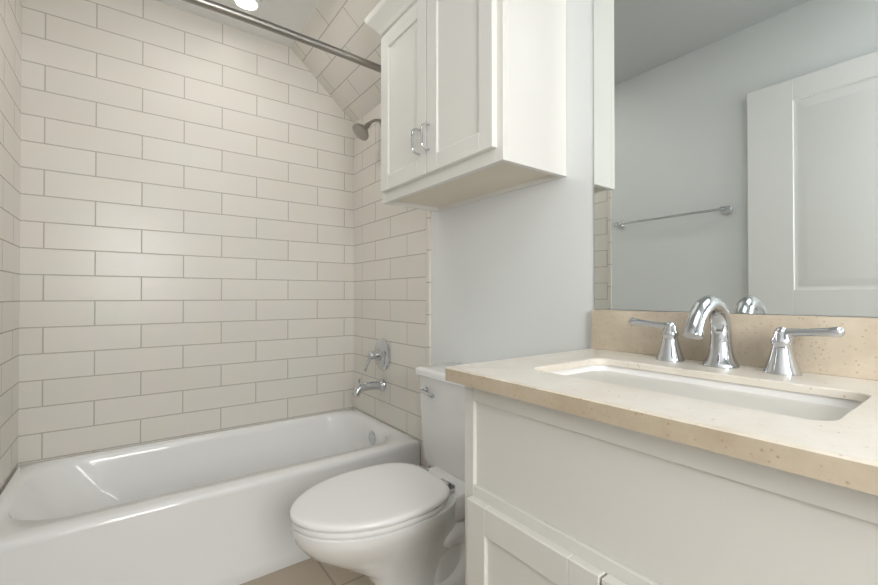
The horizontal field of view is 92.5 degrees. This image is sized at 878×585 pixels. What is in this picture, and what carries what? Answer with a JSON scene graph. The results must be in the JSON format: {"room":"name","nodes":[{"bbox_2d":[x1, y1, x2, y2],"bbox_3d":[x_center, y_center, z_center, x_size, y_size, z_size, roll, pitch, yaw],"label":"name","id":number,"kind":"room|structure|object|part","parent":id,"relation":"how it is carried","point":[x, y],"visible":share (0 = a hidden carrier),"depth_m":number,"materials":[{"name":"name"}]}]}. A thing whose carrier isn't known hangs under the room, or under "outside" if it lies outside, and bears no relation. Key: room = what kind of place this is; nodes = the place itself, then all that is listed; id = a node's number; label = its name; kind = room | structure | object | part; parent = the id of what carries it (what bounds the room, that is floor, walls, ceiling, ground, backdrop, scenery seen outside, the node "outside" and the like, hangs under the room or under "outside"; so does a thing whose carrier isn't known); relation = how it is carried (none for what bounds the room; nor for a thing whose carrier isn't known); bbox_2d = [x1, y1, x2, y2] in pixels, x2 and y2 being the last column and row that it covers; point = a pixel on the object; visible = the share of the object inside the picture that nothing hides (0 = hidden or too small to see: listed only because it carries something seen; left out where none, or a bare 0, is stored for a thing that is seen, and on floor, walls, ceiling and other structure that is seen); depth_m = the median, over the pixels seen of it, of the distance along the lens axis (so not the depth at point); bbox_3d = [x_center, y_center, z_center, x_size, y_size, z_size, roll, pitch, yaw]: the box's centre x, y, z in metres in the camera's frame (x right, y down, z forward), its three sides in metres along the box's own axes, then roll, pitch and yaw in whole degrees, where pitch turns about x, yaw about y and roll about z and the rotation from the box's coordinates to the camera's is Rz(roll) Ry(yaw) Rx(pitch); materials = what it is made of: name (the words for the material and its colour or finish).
{"room":"bathroom","nodes":[
{"label":"bathroom","id":0,"kind":"room"},
{"bbox_2d":[0,0,21,494],"bbox_3d":[-1.503,-0.175,1.418,0.001,2.490,0.832,0,-1,-36],"label":"wall tiles","id":1,"kind":"structure","parent":0,"point":[10,76],"depth_m":1.61,"materials":[{"name":"beige tile"}]},
{"bbox_2d":[18,0,353,466],"bbox_3d":[-1.143,-0.169,2.198,1.520,2.490,0.001,0,-1,-36],"label":"wall tile","id":2,"kind":"structure","parent":0,"point":[186,223],"depth_m":2.07,"materials":[{"name":"beige tile"}]},
{"bbox_2d":[155,0,319,46],"bbox_3d":[-0.889,-1.417,1.863,1.520,0.001,0.860,0,-1,-36],"label":"ceiling","id":3,"kind":"structure","parent":0,"point":[294,15],"depth_m":2.14,"materials":[{"name":"white paint"}]},
{"bbox_2d":[230,0,262,13],"bbox_3d":[-0.939,-1.411,2.049,0.150,0.006,0.150,0,-1,-36],"label":"recessed light","id":4,"kind":"object","parent":3,"relation":"in","point":[259,8],"depth_m":2.07,"materials":[{"name":"white paint"}]},
{"bbox_3d":[-0.939,-1.411,2.049,0.100,0.001,0.100,0,-1,-36],"label":"recessed ceiling light lens","id":5,"kind":"part","parent":4,"relation":"part of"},
{"bbox_2d":[240,558,372,584],"bbox_3d":[0.040,1.062,0.575,1.520,0.001,4.000,0,-1,-36],"label":"floor","id":6,"kind":"structure","parent":0,"point":[310,571],"depth_m":1.58,"materials":[{"name":"tile"}]},
{"bbox_2d":[0,408,419,584],"bbox_3d":[-0.916,0.894,1.879,1.498,0.360,0.763,0,-1,-36],"label":"bathtub","id":7,"kind":"object","parent":6,"relation":"on","point":[211,508],"visible":0.81,"depth_m":1.60,"materials":[{"name":"white ceramic"}]},
{"bbox_2d":[289,362,464,584],"bbox_3d":[-0.099,0.682,1.397,0.776,0.774,0.488,0,-1,-36],"label":"toilet","id":8,"kind":"object","parent":6,"relation":"on","point":[393,524],"visible":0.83,"depth_m":1.29,"materials":[{"name":"white ceramic"}]},
{"bbox_3d":[-0.217,0.651,1.311,0.475,0.020,0.366,0,-1,-36],"label":"seat","id":9,"kind":"part","parent":8,"relation":"part of","materials":[{"name":"white plastic"}]},
{"bbox_3d":[-0.216,0.630,1.311,0.484,0.019,0.374,0,-1,-36],"label":"lid","id":10,"kind":"part","parent":8,"relation":"part of","materials":[{"name":"white plastic"}]},
{"bbox_3d":[-0.153,0.865,1.356,0.626,0.408,0.362,0,-1,-36],"label":"bowl","id":11,"kind":"part","parent":8,"relation":"part of","materials":[{"name":"white ceramic"}]},
{"bbox_3d":[-0.042,0.381,1.603,0.028,0.028,0.097,0,-1,-36],"label":"lever","id":12,"kind":"part","parent":8,"relation":"part of","materials":[{"name":"silver metal"}]},
{"bbox_3d":[0.125,0.313,1.565,0.220,0.032,0.488,0,-1,-36],"label":"tank lid","id":13,"kind":"part","parent":8,"relation":"part of","materials":[{"name":"white ceramic"}]},
{"bbox_3d":[0.128,0.504,1.565,0.202,0.350,0.464,0,-1,-36],"label":"tank","id":14,"kind":"part","parent":8,"relation":"part of","materials":[{"name":"white ceramic"}]},
{"bbox_2d":[445,295,877,584],"bbox_3d":[0.571,0.533,0.648,0.582,1.060,1.125,0,-1,-36],"label":"bathroom vanity","id":15,"kind":"object","parent":6,"relation":"on","point":[708,440],"visible":1,"depth_m":0.69,"materials":[{"name":"white paint"}]},
{"bbox_3d":[0.161,0.694,0.778,0.020,0.510,0.316,0,-1,-36],"label":"door","id":16,"kind":"part","parent":15,"relation":"part of","materials":[{"name":"white paint"}]},
{"bbox_3d":[0.377,0.691,0.483,0.020,0.510,0.408,0,-1,-36],"label":"door","id":17,"kind":"part","parent":15,"relation":"part of","materials":[{"name":"white paint"}]},
{"bbox_2d":[445,348,877,495],"bbox_3d":[0.575,0.178,0.654,0.572,0.030,1.125,0,-1,-36],"label":"countertop","id":18,"kind":"structure","parent":15,"relation":"on","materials":[{"name":"stone"}]},
{"bbox_2d":[628,318,684,361],"bbox_3d":[0.549,0.116,1.060,0.062,0.102,0.128,0,-1,-36],"label":"handle","id":19,"kind":"object","parent":18,"relation":"on","point":[670,350],"depth_m":1.02,"materials":[{"name":"silver metal"}]},
{"bbox_2d":[550,365,862,408],"bbox_3d":[0.447,0.256,0.794,0.325,0.152,0.550,0,-1,-36],"label":"sink","id":20,"kind":"object","parent":18,"relation":"in","point":[722,389],"depth_m":0.82,"materials":[{"name":"white ceramic"}]},
{"bbox_2d":[682,295,739,368],"bbox_3d":[0.584,0.085,0.909,0.194,0.160,0.070,0,-1,-36],"label":"faucet","id":21,"kind":"object","parent":18,"relation":"on","point":[722,327],"depth_m":0.92,"materials":[{"name":"silver metal"}]},
{"bbox_2d":[763,326,844,375],"bbox_3d":[0.718,0.114,0.830,0.062,0.102,0.128,0,-1,-36],"label":"handle","id":22,"kind":"object","parent":18,"relation":"on","point":[781,361],"depth_m":0.84,"materials":[{"name":"silver metal"}]},
{"bbox_3d":[0.299,0.326,0.634,0.010,0.181,0.717,0,-1,-36],"label":"inset panel","id":23,"kind":"part","parent":15,"relation":"part of","materials":[{"name":"white paint"}]},
{"bbox_2d":[290,0,381,122],"bbox_3d":[-0.443,-1.241,2.189,0.397,0.345,0.860,0,-1,-36],"label":"ceiling slope","id":24,"kind":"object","parent":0,"point":[353,89],"visible":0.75,"depth_m":2.24,"materials":[{"name":"beige tile"}]},
{"bbox_2d":[431,0,877,466],"bbox_3d":[0.899,-0.182,0.701,0.001,2.490,3.168,0,-1,-36],"label":"wall","id":25,"kind":"structure","parent":0,"point":[512,274],"depth_m":1.49,"materials":[{"name":"white paint"}]},
{"bbox_2d":[353,103,425,466],"bbox_3d":[-0.291,-0.168,2.308,0.001,2.490,0.832,0,-1,-36],"label":"wall tile","id":26,"kind":"structure","parent":25,"relation":"attached to","point":[390,274],"depth_m":2.30,"materials":[{"name":"beige tile"}]},
{"bbox_2d":[182,0,380,72],"bbox_3d":[-0.689,-1.009,1.587,1.513,0.064,0.077,0,-1,-36],"label":"shower rod","id":27,"kind":"object","parent":26,"relation":"attached to","point":[211,5],"visible":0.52,"depth_m":1.61,"materials":[{"name":"silver metal"}]},
{"bbox_2d":[352,118,390,395],"bbox_3d":[-0.385,-0.215,2.284,0.180,1.536,0.176,0,-1,-36],"label":"shower fixtures","id":28,"kind":"object","parent":26,"relation":"attached to","point":[380,354],"visible":0.98,"depth_m":2.28,"materials":[{"name":"silver metal"}]},
{"bbox_3d":[-0.385,0.507,2.278,0.180,0.092,0.068,0,-1,-36],"label":"tub spout mount","id":29,"kind":"part","parent":28,"relation":"part of","materials":[{"name":"silver metal"}]},
{"bbox_2d":[426,210,430,467],"bbox_3d":[-0.049,-0.171,1.982,0.012,2.490,0.024,0,-1,-36],"label":"trim","id":30,"kind":"structure","parent":25,"relation":"attached to","point":[428,287],"depth_m":1.97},
{"bbox_2d":[365,0,565,211],"bbox_3d":[0.065,-0.768,1.550,0.344,0.787,0.820,0,-1,-36],"label":"upper cabinet","id":31,"kind":"object","parent":25,"relation":"attached to","point":[473,100],"visible":1,"depth_m":1.35,"materials":[{"name":"white paint"}]},
{"bbox_3d":[0.066,-1.120,1.553,0.343,0.082,0.820,0,-1,-36],"label":"crown","id":32,"kind":"part","parent":31,"relation":"part of","materials":[{"name":"white paint"}]},
{"bbox_3d":[-0.135,-0.731,1.609,0.020,0.635,0.329,0,-1,-36],"label":"door","id":33,"kind":"part","parent":31,"relation":"part of","materials":[{"name":"white paint"}]},
{"bbox_3d":[-0.084,-0.536,1.491,0.036,0.095,0.008,0,-1,-36],"label":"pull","id":34,"kind":"part","parent":31,"relation":"part of","materials":[{"name":"silver metal"}]},
{"bbox_3d":[-0.048,-0.537,1.442,0.036,0.095,0.008,0,-1,-36],"label":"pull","id":35,"kind":"part","parent":31,"relation":"part of","materials":[{"name":"silver metal"}]},
{"bbox_3d":[0.062,-0.734,1.341,0.020,0.635,0.329,0,-1,-36],"label":"door","id":36,"kind":"part","parent":31,"relation":"part of","materials":[{"name":"white paint"}]},
{"bbox_2d":[591,310,877,380],"bbox_3d":[0.798,0.106,0.818,0.020,0.116,1.125,0,-1,-36],"label":"backsplash","id":37,"kind":"structure","parent":25,"relation":"attached to","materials":[{"name":"stone"}]},
{"bbox_2d":[594,0,877,316],"bbox_3d":[0.805,-0.605,0.828,0.004,1.302,1.122,0,-1,-36],"label":"mirror glass","id":38,"kind":"object","parent":25,"relation":"attached to","point":[735,156],"visible":1,"depth_m":0.97,"materials":[{"name":"silver"}]}
]}

